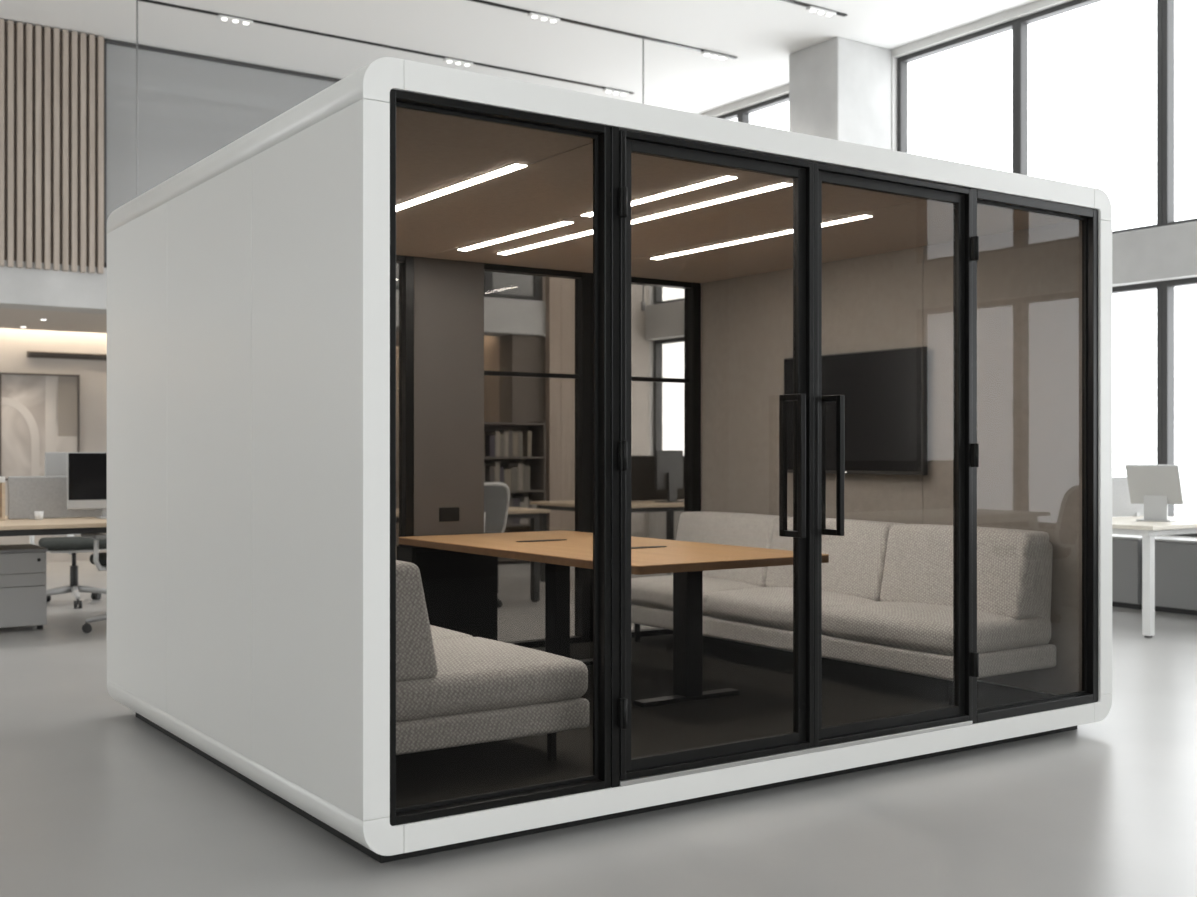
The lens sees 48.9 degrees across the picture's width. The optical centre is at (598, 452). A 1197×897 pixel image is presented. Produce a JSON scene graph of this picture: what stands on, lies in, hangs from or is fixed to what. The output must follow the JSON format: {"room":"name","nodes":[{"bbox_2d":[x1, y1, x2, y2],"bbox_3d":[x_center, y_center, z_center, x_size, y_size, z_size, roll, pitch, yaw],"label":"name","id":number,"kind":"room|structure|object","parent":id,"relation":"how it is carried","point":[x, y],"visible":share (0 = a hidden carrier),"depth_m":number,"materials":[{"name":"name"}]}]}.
{"room":"office","nodes":[
{"label":"office","id":0,"kind":"room"},
{"bbox_2d":[0,328,398,561],"bbox_3d":[-7.228,-0.244,13.492,12.100,2.860,0.250,0,0,-34],"label":"wall","id":1,"kind":"structure","parent":0,"point":[15,344],"depth_m":14.41,"materials":[{"name":"beige paint"}]},
{"bbox_2d":[0,372,79,479],"bbox_3d":[-6.001,-0.274,14.152,0.810,1.140,0.048,0,0,-34],"label":"wall picture","id":2,"kind":"object","parent":1,"relation":"attached to","point":[40,413],"visible":0.82,"depth_m":14.12,"materials":[{"name":"grey"}]},
{"bbox_2d":[27,351,106,360],"bbox_3d":[-4.872,-1.049,14.937,3.000,0.070,0.035,0,0,-34],"label":"air vent","id":3,"kind":"object","parent":1,"relation":"in","point":[30,354],"visible":0.4,"depth_m":14.30,"materials":[{"name":"grey metal"}]},
{"bbox_2d":[0,308,398,345],"bbox_3d":[-6.594,-1.484,12.623,12.160,0.380,2.700,0,0,-34],"label":"ceiling","id":4,"kind":"structure","parent":0,"point":[9,318],"depth_m":13.03,"materials":[{"name":"grey paint"}]},
{"bbox_2d":[0,260,545,335],"bbox_3d":[-5.587,-1.484,11.422,11.860,0.380,0.420,0,0,-34],"label":"beam","id":5,"kind":"structure","parent":4,"relation":"attached to","point":[25,288],"depth_m":11.85,"materials":[{"name":"paint"}]},
{"bbox_2d":[104,39,542,300],"bbox_3d":[-2.575,-2.716,13.328,4.695,2.085,0.070,0,0,-34],"label":"glazing","id":6,"kind":"object","parent":5,"relation":"on","point":[537,281],"visible":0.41,"depth_m":12.57,"materials":[{"name":"grey"}]},
{"bbox_2d":[107,45,333,143],"bbox_3d":[-3.493,-3.714,14.633,5.150,0.300,3.100,0,0,-34],"label":"wall","id":7,"kind":"structure","parent":0,"point":[181,97],"depth_m":13.47,"materials":[{"name":"white"}]},
{"bbox_2d":[107,128,544,300],"bbox_3d":[-3.521,-2.719,14.674,5.150,2.090,3.000,0,0,-34],"label":"wall","id":8,"kind":"structure","parent":0,"point":[160,157],"depth_m":15.10,"materials":[{"name":"grey paint"}]},
{"bbox_2d":[484,336,498,421],"bbox_3d":[-1.636,-0.181,15.727,0.350,2.735,2.399,0,0,-34],"label":"wall","id":9,"kind":"structure","parent":0,"point":[491,343],"depth_m":14.78,"materials":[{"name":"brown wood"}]},
{"bbox_2d":[0,0,1037,113],"bbox_3d":[-0.185,-3.864,4.833,14.100,0.200,16.800,0,0,-34],"label":"ceiling","id":10,"kind":"structure","parent":0,"point":[762,35],"depth_m":11.81,"materials":[{"name":"white paint"}]},
{"bbox_2d":[136,0,137,196],"bbox_3d":[-3.824,-2.517,10.922,0.040,2.468,0.040,0,0,-34],"label":"cable","id":11,"kind":"object","parent":10,"relation":"hanging from","point":[136,0],"visible":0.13,"depth_m":10.92,"materials":[{"name":"grey plastic"}]},
{"bbox_2d":[138,0,633,95],"bbox_3d":[-1.731,-3.742,12.361,5.080,0.041,0.060,0,0,-34],"label":"track","id":12,"kind":"object","parent":10,"relation":"attached to","point":[224,17],"visible":1,"depth_m":12.15,"materials":[{"name":"black metal"}]},
{"bbox_2d":[469,0,736,59],"bbox_3d":[-3.163,-3.742,9.484,10.860,0.041,0.060,0,0,-34],"label":"track","id":13,"kind":"object","parent":10,"relation":"attached to","point":[532,14],"visible":1,"depth_m":11.64,"materials":[{"name":"black metal"}]},
{"bbox_2d":[641,38,644,310],"bbox_3d":[0.405,-2.517,11.936,0.040,2.468,0.040,0,0,-34],"label":"cable","id":14,"kind":"object","parent":13,"relation":"hanging from","point":[643,302],"visible":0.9,"depth_m":11.93,"materials":[{"name":"grey plastic"}]},
{"bbox_2d":[781,0,847,16],"bbox_3d":[-1.226,-3.742,9.031,8.140,0.041,0.060,0,0,-34],"label":"track","id":15,"kind":"object","parent":10,"relation":"attached to","point":[812,8],"visible":1,"depth_m":11.12,"materials":[{"name":"black metal"}]},
{"bbox_2d":[499,284,648,560],"bbox_3d":[-0.185,-1.289,15.086,2.015,4.950,0.300,0,0,-34],"label":"wall","id":16,"kind":"structure","parent":0,"point":[521,399],"depth_m":14.63,"materials":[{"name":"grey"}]},
{"bbox_2d":[0,560,1196,896],"bbox_3d":[-1.063,1.286,6.110,14.100,0.200,19.900,0,0,-34],"label":"floor","id":17,"kind":"structure","parent":0,"point":[96,800],"depth_m":4.18,"materials":[{"name":"grey concrete"}]},
{"bbox_2d":[0,544,47,629],"bbox_3d":[-4.014,0.914,8.899,0.445,0.545,0.531,0,0,-34],"label":"pedestal","id":18,"kind":"object","parent":17,"relation":"on","point":[22,566],"visible":1,"depth_m":8.73,"materials":[{"name":"grey metal"}]},
{"bbox_2d":[0,476,106,536],"bbox_3d":[-3.854,0.674,8.803,2.950,1.025,1.400,0,0,-34],"label":"desk","id":19,"kind":"object","parent":17,"relation":"on","point":[27,495],"visible":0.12,"depth_m":8.84,"materials":[{"name":"brown wood"}]},
{"bbox_2d":[0,476,4,519],"bbox_3d":[-4.104,0.306,8.752,0.260,0.290,0.240,0,0,-34],"label":"desk organizer","id":20,"kind":"object","parent":19,"relation":"on","point":[2,479],"visible":1,"depth_m":8.72,"materials":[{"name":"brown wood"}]},
{"bbox_2d":[34,511,43,519],"bbox_3d":[-3.736,0.422,8.799,0.060,0.057,0.060,0,0,-34],"label":"cup","id":21,"kind":"object","parent":19,"relation":"on","point":[38,514],"visible":1,"depth_m":8.78,"materials":[{"name":"white ceramic"}]},
{"bbox_2d":[45,452,66,475],"bbox_3d":[-3.606,0.225,9.368,0.620,0.452,0.190,0,0,-34],"label":"monitor","id":22,"kind":"object","parent":19,"relation":"on","point":[55,462],"visible":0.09,"depth_m":9.23,"materials":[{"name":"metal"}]},
{"bbox_2d":[67,452,106,518],"bbox_3d":[-3.314,0.225,9.023,0.620,0.452,0.190,0,0,-34],"label":"monitor","id":23,"kind":"object","parent":19,"relation":"on","point":[86,471],"visible":0.4,"depth_m":8.90,"materials":[{"name":"silver metal"}]},
{"bbox_2d":[30,534,106,608],"bbox_3d":[-4.114,0.705,10.328,0.685,0.963,0.768,0,0,-26],"label":"office chair","id":24,"kind":"object","parent":17,"relation":"on","point":[70,544],"visible":0.39,"depth_m":10.18,"materials":[{"name":"white plastic"}]},
{"bbox_2d":[81,533,106,632],"bbox_3d":[-3.049,0.705,8.769,0.685,0.963,0.768,0,0,-42],"label":"office chair","id":25,"kind":"object","parent":17,"relation":"on","point":[99,560],"visible":0.19,"depth_m":8.61,"materials":[{"name":"white plastic"}]},
{"bbox_2d":[396,507,550,601],"bbox_3d":[-1.235,0.819,10.342,1.510,0.735,0.830,0,0,-34],"label":"desk","id":26,"kind":"object","parent":17,"relation":"on","point":[533,514],"visible":0.25,"depth_m":10.42,"materials":[{"name":"brown wood"}]},
{"bbox_2d":[484,482,509,607],"bbox_3d":[-1.054,0.705,10.091,0.685,0.963,0.768,0,0,-38],"label":"office chair","id":27,"kind":"object","parent":17,"relation":"on","point":[496,494],"visible":0.14,"depth_m":9.91,"materials":[{"name":"grey fabric"}]},
{"bbox_2d":[484,421,545,560],"bbox_3d":[-1.193,0.426,13.962,1.280,1.520,0.350,0,0,-34],"label":"bookshelf","id":28,"kind":"object","parent":17,"relation":"on","point":[537,462],"visible":0.29,"depth_m":14.26,"materials":[{"name":"grey wood"}]},
{"bbox_2d":[485,435,494,456],"bbox_3d":[-1.172,-0.066,13.956,0.065,0.223,0.204,0,0,-34],"label":"book","id":29,"kind":"object","parent":28,"relation":"on","point":[490,439],"visible":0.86,"depth_m":13.88,"materials":[{"name":"grey paper"}]},
{"bbox_2d":[485,466,494,481],"bbox_3d":[-1.175,0.276,13.954,0.057,0.260,0.204,0,0,-34],"label":"book","id":30,"kind":"object","parent":28,"relation":"on","point":[489,470],"visible":0.54,"depth_m":13.88,"materials":[{"name":"grey paper"}]},
{"bbox_2d":[485,462,499,481],"bbox_3d":[-1.125,0.257,13.988,0.056,0.298,0.204,0,0,-34],"label":"book","id":31,"kind":"object","parent":28,"relation":"on","point":[496,464],"visible":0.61,"depth_m":13.91,"materials":[{"name":"beige paper"}]},
{"bbox_2d":[486,432,499,456],"bbox_3d":[-1.120,-0.086,13.992,0.055,0.264,0.204,0,0,-34],"label":"book","id":32,"kind":"object","parent":28,"relation":"on","point":[497,434],"visible":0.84,"depth_m":13.91,"materials":[{"name":"beige paper"}]},
{"bbox_2d":[500,434,503,456],"bbox_3d":[-1.074,-0.073,14.023,0.050,0.238,0.204,0,0,-34],"label":"book","id":33,"kind":"object","parent":28,"relation":"on","point":[501,435],"visible":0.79,"depth_m":13.94,"materials":[{"name":"grey paper"}]},
{"bbox_2d":[500,467,503,482],"bbox_3d":[-1.078,0.282,14.021,0.052,0.247,0.204,0,0,-34],"label":"book","id":34,"kind":"object","parent":28,"relation":"on","point":[501,468],"visible":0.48,"depth_m":13.94,"materials":[{"name":"grey paper"}]},
{"bbox_2d":[500,431,508,456],"bbox_3d":[-1.032,-0.087,14.053,0.048,0.267,0.204,0,0,-34],"label":"book","id":35,"kind":"object","parent":28,"relation":"on","point":[506,433],"visible":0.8,"depth_m":13.97,"materials":[{"name":"beige paper"}]},
{"bbox_2d":[499,429,512,456],"bbox_3d":[-0.990,-0.098,14.081,0.047,0.289,0.204,0,0,-34],"label":"book","id":36,"kind":"object","parent":28,"relation":"on","point":[509,430],"visible":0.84,"depth_m":14.00,"materials":[{"name":"grey paper"}]},
{"bbox_2d":[504,469,510,490],"bbox_3d":[-1.020,0.293,14.061,0.084,0.226,0.204,0,0,-34],"label":"book","id":37,"kind":"object","parent":28,"relation":"on","point":[507,472],"visible":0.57,"depth_m":13.97,"materials":[{"name":"brown paper"}]},
{"bbox_2d":[506,497,512,524],"bbox_3d":[-0.999,0.621,14.075,0.078,0.289,0.204,0,0,-34],"label":"book","id":38,"kind":"object","parent":28,"relation":"on","point":[509,521],"visible":0.3,"depth_m":13.99,"materials":[{"name":"grey paper"}]},
{"bbox_2d":[504,467,517,489],"bbox_3d":[-0.950,0.283,14.109,0.080,0.245,0.204,0,0,-34],"label":"book","id":39,"kind":"object","parent":28,"relation":"on","point":[514,470],"visible":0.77,"depth_m":14.03,"materials":[{"name":"grey paper"}]},
{"bbox_2d":[508,464,522,489],"bbox_3d":[-0.888,0.264,14.151,0.065,0.284,0.204,0,0,-34],"label":"book","id":40,"kind":"object","parent":28,"relation":"on","point":[520,466],"visible":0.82,"depth_m":14.07,"materials":[{"name":"beige paper"}]},
{"bbox_2d":[513,432,517,456],"bbox_3d":[-0.941,-0.087,14.115,0.067,0.266,0.204,0,0,-34],"label":"book","id":41,"kind":"object","parent":28,"relation":"on","point":[515,434],"visible":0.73,"depth_m":14.03,"materials":[{"name":"brown paper"}]},
{"bbox_2d":[513,498,519,523],"bbox_3d":[-0.930,0.629,14.123,0.084,0.275,0.204,0,0,-34],"label":"book","id":42,"kind":"object","parent":28,"relation":"on","point":[516,501],"visible":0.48,"depth_m":14.04,"materials":[{"name":"grey paper"}]},
{"bbox_2d":[518,432,522,456],"bbox_3d":[-0.890,-0.087,14.150,0.052,0.266,0.204,0,0,-34],"label":"book","id":43,"kind":"object","parent":28,"relation":"on","point":[520,434],"visible":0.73,"depth_m":14.07,"materials":[{"name":"grey paper"}]},
{"bbox_2d":[515,497,527,523],"bbox_3d":[-0.829,0.623,14.192,0.046,0.286,0.204,0,0,-34],"label":"book","id":44,"kind":"object","parent":28,"relation":"on","point":[522,499],"visible":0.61,"depth_m":14.11,"materials":[{"name":"grey paper"}]},
{"bbox_2d":[520,502,523,523],"bbox_3d":[-0.872,0.649,14.163,0.051,0.234,0.204,0,0,-34],"label":"book","id":45,"kind":"object","parent":28,"relation":"on","point":[521,503],"visible":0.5,"depth_m":14.08,"materials":[{"name":"grey paper"}]},
{"bbox_2d":[518,431,531,456],"bbox_3d":[-0.796,-0.093,14.215,0.049,0.277,0.204,0,0,-34],"label":"book","id":46,"kind":"object","parent":28,"relation":"on","point":[527,435],"visible":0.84,"depth_m":14.14,"materials":[{"name":"brown paper"}]},
{"bbox_2d":[523,466,529,489],"bbox_3d":[-0.825,0.277,14.195,0.083,0.258,0.204,0,0,-34],"label":"book","id":47,"kind":"object","parent":28,"relation":"on","point":[526,469],"visible":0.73,"depth_m":14.11,"materials":[{"name":"grey paper"}]},
{"bbox_2d":[528,500,531,523],"bbox_3d":[-0.789,0.639,14.219,0.045,0.254,0.204,0,0,-34],"label":"book","id":48,"kind":"object","parent":28,"relation":"on","point":[529,505],"visible":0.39,"depth_m":14.13,"materials":[{"name":"grey paper"}]},
{"bbox_2d":[545,277,574,530],"bbox_3d":[-0.315,-1.288,14.759,0.608,4.948,0.089,0,0,-34],"label":"pillar","id":49,"kind":"structure","parent":17,"relation":"on","point":[559,292],"depth_m":14.62,"materials":[{"name":"brown wood"}]},
{"bbox_2d":[530,456,683,581],"bbox_3d":[0.385,0.609,12.080,1.650,1.155,1.200,0,0,-34],"label":"desk","id":50,"kind":"object","parent":17,"relation":"on","point":[644,495],"visible":0.25,"depth_m":12.15,"materials":[{"name":"brown wood"}]},
{"bbox_2d":[655,450,683,501],"bbox_3d":[0.647,0.216,11.976,0.190,0.470,0.520,0,0,31],"label":"monitor","id":51,"kind":"object","parent":50,"relation":"on","point":[668,463],"visible":0.91,"depth_m":11.92,"materials":[{"name":"grey plastic"}]},
{"bbox_2d":[107,57,1111,862],"bbox_3d":[0.003,0.036,5.753,3.452,2.300,2.807,0,0,-34],"label":"pod","id":52,"kind":"object","parent":17,"relation":"on","point":[251,290],"visible":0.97,"depth_m":4.92,"materials":[{"name":"white paint"}]},
{"bbox_2d":[396,545,496,640],"bbox_3d":[-0.765,0.760,6.687,0.485,0.580,0.188,0,0,-34],"label":"base cabinet","id":53,"kind":"object","parent":52,"relation":"on","point":[460,588],"visible":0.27,"depth_m":6.62,"materials":[{"name":"black"}]},
{"bbox_2d":[439,507,458,521],"bbox_3d":[-0.770,0.320,6.802,0.117,0.072,0.005,0,0,-34],"label":"outlet","id":54,"kind":"object","parent":52,"relation":"attached to","point":[446,514],"depth_m":6.80,"materials":[{"name":"black plastic"}]},
{"bbox_2d":[396,164,525,210],"bbox_3d":[-0.777,-0.989,5.284,0.044,0.002,1.805,0,0,-34],"label":"diffuser","id":55,"kind":"object","parent":52,"relation":"attached to","point":[504,169],"depth_m":4.89,"materials":[{"name":"white plastic"}]},
{"bbox_2d":[396,560,588,761],"bbox_3d":[-1.029,0.693,5.163,0.891,0.714,2.310,0,0,-34],"label":"sofa","id":56,"kind":"object","parent":52,"relation":"on","point":[454,688],"visible":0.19,"depth_m":4.23,"materials":[{"name":"grey fabric"}]},
{"bbox_2d":[396,560,437,681],"bbox_3d":[-0.819,0.527,4.379,0.269,0.382,0.765,0,0,-34],"label":"cushion","id":57,"kind":"object","parent":56,"relation":"on","point":[415,653],"depth_m":4.08,"materials":[{"name":"grey fabric"}]},
{"bbox_2d":[430,625,472,639],"bbox_3d":[-1.022,0.769,5.168,0.873,0.170,0.777,0,0,-34],"label":"seat cushion","id":58,"kind":"object","parent":56,"relation":"on","point":[437,633],"depth_m":5.10,"materials":[{"name":"grey fabric"}]},
{"bbox_2d":[396,637,587,720],"bbox_3d":[-0.588,0.769,4.536,0.873,0.170,0.777,0,0,-34],"label":"seat cushion","id":59,"kind":"object","parent":56,"relation":"on","point":[472,678],"depth_m":4.30,"materials":[{"name":"grey fabric"}]},
{"bbox_2d":[459,222,572,250],"bbox_3d":[-0.397,-0.989,6.061,0.044,0.002,0.955,0,0,-34],"label":"diffuser","id":60,"kind":"object","parent":52,"relation":"attached to","point":[552,225],"depth_m":6.03,"materials":[{"name":"white plastic"}]},
{"bbox_2d":[399,530,828,707],"bbox_3d":[-0.020,0.737,6.071,1.005,0.626,2.055,0,0,-34],"label":"meeting table","id":61,"kind":"object","parent":52,"relation":"on","point":[560,550],"visible":0.81,"depth_m":5.61,"materials":[{"name":"brown wood"}]},
{"bbox_2d":[498,183,791,254],"bbox_3d":[0.107,-0.989,5.721,0.044,0.002,2.088,0,0,-34],"label":"diffuser","id":62,"kind":"object","parent":52,"relation":"attached to","point":[773,186],"depth_m":5.43,"materials":[{"name":"white plastic"}]},
{"bbox_2d":[581,176,735,216],"bbox_3d":[0.213,-0.989,5.128,0.044,0.002,0.944,0,0,-34],"label":"diffuser","id":63,"kind":"object","parent":52,"relation":"attached to","point":[717,179],"depth_m":4.99,"materials":[{"name":"white plastic"}]},
{"bbox_2d":[651,215,871,259],"bbox_3d":[0.707,-0.989,6.131,0.044,0.002,1.490,0,0,-34],"label":"diffuser","id":64,"kind":"object","parent":52,"relation":"attached to","point":[854,217],"depth_m":6.12,"materials":[{"name":"white plastic"}]},
{"bbox_2d":[631,511,1055,704],"bbox_3d":[1.035,0.693,6.527,0.686,0.714,2.430,0,0,-34],"label":"sofa","id":65,"kind":"object","parent":52,"relation":"on","point":[887,587],"visible":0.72,"depth_m":6.01,"materials":[{"name":"grey fabric"}]},
{"bbox_2d":[631,575,761,615],"bbox_3d":[0.571,0.769,7.187,0.668,0.170,0.817,0,0,-34],"label":"seat cushion","id":66,"kind":"object","parent":65,"relation":"on","point":[650,596],"depth_m":7.02,"materials":[{"name":"grey fabric"}]},
{"bbox_2d":[671,511,787,586],"bbox_3d":[0.728,0.527,7.297,0.239,0.382,0.805,0,0,-34],"label":"cushion","id":67,"kind":"object","parent":65,"relation":"on","point":[724,528],"depth_m":7.16,"materials":[{"name":"grey fabric"}]},
{"bbox_2d":[707,587,881,629],"bbox_3d":[1.028,0.769,6.522,0.668,0.170,0.817,0,0,-34],"label":"seat cushion","id":68,"kind":"object","parent":65,"relation":"on","point":[743,608],"depth_m":6.39,"materials":[{"name":"grey fabric"}]},
{"bbox_2d":[765,517,903,600],"bbox_3d":[1.185,0.527,6.632,0.239,0.382,0.805,0,0,-34],"label":"cushion","id":69,"kind":"object","parent":65,"relation":"on","point":[855,567],"depth_m":6.43,"materials":[{"name":"grey fabric"}]},
{"bbox_2d":[822,601,1050,655],"bbox_3d":[1.485,0.769,5.857,0.668,0.170,0.817,0,0,-34],"label":"seat cushion","id":70,"kind":"object","parent":65,"relation":"on","point":[878,628],"depth_m":5.64,"materials":[{"name":"grey fabric"}]},
{"bbox_2d":[880,524,1049,618],"bbox_3d":[1.642,0.527,5.967,0.239,0.382,0.805,0,0,-34],"label":"cushion","id":71,"kind":"object","parent":65,"relation":"on","point":[1013,565],"depth_m":5.78,"materials":[{"name":"grey fabric"}]},
{"bbox_2d":[784,346,927,474],"bbox_3d":[1.291,-0.198,6.691,0.060,0.614,0.974,0,0,-34],"label":"television","id":72,"kind":"object","parent":52,"relation":"attached to","point":[885,392],"visible":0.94,"depth_m":6.52,"materials":[{"name":"black metal"}]},
{"bbox_2d":[789,37,890,149],"bbox_3d":[2.268,-1.289,12.386,0.700,4.950,0.650,0,0,-34],"label":"column","id":73,"kind":"structure","parent":17,"relation":"on","point":[840,88],"depth_m":12.13,"materials":[{"name":"paint"}]},
{"bbox_2d":[1112,534,1159,608],"bbox_3d":[3.764,0.914,10.568,0.285,0.545,1.430,0,0,-34],"label":"base cabinet","id":74,"kind":"object","parent":17,"relation":"on","point":[1126,549],"visible":0.16,"depth_m":9.99,"materials":[{"name":"grey"}]},
{"bbox_2d":[1112,477,1196,637],"bbox_3d":[3.570,0.681,9.318,1.230,1.010,1.560,0,0,-34],"label":"desk","id":75,"kind":"object","parent":17,"relation":"on","point":[1125,514],"visible":0.27,"depth_m":8.51,"materials":[{"name":"light maple"},{"name":"white metal"},{"name":"felt"}]},
{"bbox_2d":[1125,464,1183,521],"bbox_3d":[3.777,0.274,8.929,0.340,0.384,0.232,0,0,38],"label":"monitor","id":76,"kind":"object","parent":75,"relation":"on","point":[1155,486],"visible":1,"depth_m":8.89,"materials":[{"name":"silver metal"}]},
{"bbox_2d":[1155,537,1196,615],"bbox_3d":[4.596,0.914,9.356,0.285,0.545,1.450,0,0,-34],"label":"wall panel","id":77,"kind":"object","parent":17,"relation":"on","point":[1175,557],"visible":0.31,"depth_m":9.66,"materials":[{"name":"grey"}]},
{"bbox_2d":[649,0,1196,539],"bbox_3d":[5.278,-1.289,8.769,0.165,4.950,16.700,0,0,-34],"label":"wall","id":78,"kind":"structure","parent":0,"point":[657,520],"depth_m":12.33,"materials":[{"name":"grey paint"}]},
{"bbox_2d":[654,337,683,455],"bbox_3d":[1.125,-0.339,14.862,0.100,1.950,1.547,0,0,-34],"label":"window","id":79,"kind":"structure","parent":78,"relation":"in","point":[657,343],"depth_m":15.46,"materials":[{"name":"grey"}]},
{"bbox_2d":[654,110,739,303],"bbox_3d":[1.125,-2.704,14.862,0.100,1.980,1.547,0,0,-34],"label":"window","id":80,"kind":"structure","parent":78,"relation":"in","point":[736,114],"depth_m":15.16,"materials":[{"name":"grey"}]},
{"bbox_2d":[740,94,788,122],"bbox_3d":[2.013,-2.704,13.569,0.100,1.980,1.590,0,0,-34],"label":"window","id":81,"kind":"structure","parent":78,"relation":"in","point":[744,113],"depth_m":13.95,"materials":[{"name":"grey metal"}]},
{"bbox_2d":[645,221,1196,339],"bbox_3d":[4.630,-1.514,9.780,0.360,0.400,13.900,0,0,-34],"label":"beam","id":82,"kind":"structure","parent":78,"relation":"attached to","point":[1163,253],"depth_m":10.13,"materials":[{"name":"paint"}]},
{"bbox_2d":[897,19,1016,172],"bbox_3d":[3.220,-2.704,11.814,0.100,1.980,1.350,0,0,-34],"label":"window","id":83,"kind":"structure","parent":78,"relation":"in","point":[902,62],"depth_m":11.90,"materials":[{"name":"grey metal"}]},
{"bbox_2d":[1017,0,1161,233],"bbox_3d":[3.984,-2.704,10.701,0.100,1.980,1.350,0,0,-34],"label":"window","id":84,"kind":"structure","parent":78,"relation":"in","point":[1023,22],"depth_m":11.10,"materials":[{"name":"grey metal"}]},
{"bbox_2d":[1112,281,1161,463],"bbox_3d":[3.984,-0.339,10.701,0.100,1.950,1.350,0,0,-34],"label":"window","id":85,"kind":"structure","parent":78,"relation":"in","point":[1153,285],"depth_m":10.14,"materials":[{"name":"grey metal"}]},
{"bbox_2d":[1162,0,1196,225],"bbox_3d":[4.749,-2.704,9.588,0.100,1.980,1.350,0,0,-34],"label":"window","id":86,"kind":"structure","parent":78,"relation":"in","point":[1168,6],"depth_m":10.10,"materials":[{"name":"grey metal"}]},
{"bbox_2d":[1162,277,1196,536],"bbox_3d":[4.749,-0.339,9.588,0.100,1.950,1.350,0,0,-34],"label":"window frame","id":87,"kind":"structure","parent":78,"relation":"in","point":[1168,287],"depth_m":10.10,"materials":[{"name":"grey metal"}]},
{"bbox_3d":[-7.527,-2.719,10.077,7.140,2.090,0.240,0,0,-34],"label":"wall","id":88,"kind":"structure","parent":0,"visible":0},
{"bbox_2d":[0,19,103,273],"bbox_3d":[-6.352,-2.684,10.663,4.540,2.140,0.105,0,0,-34],"label":"cladding","id":89,"kind":"object","parent":88,"relation":"attached to","point":[52,81],"visible":1,"depth_m":11.66,"materials":[{"name":"brown wood"}]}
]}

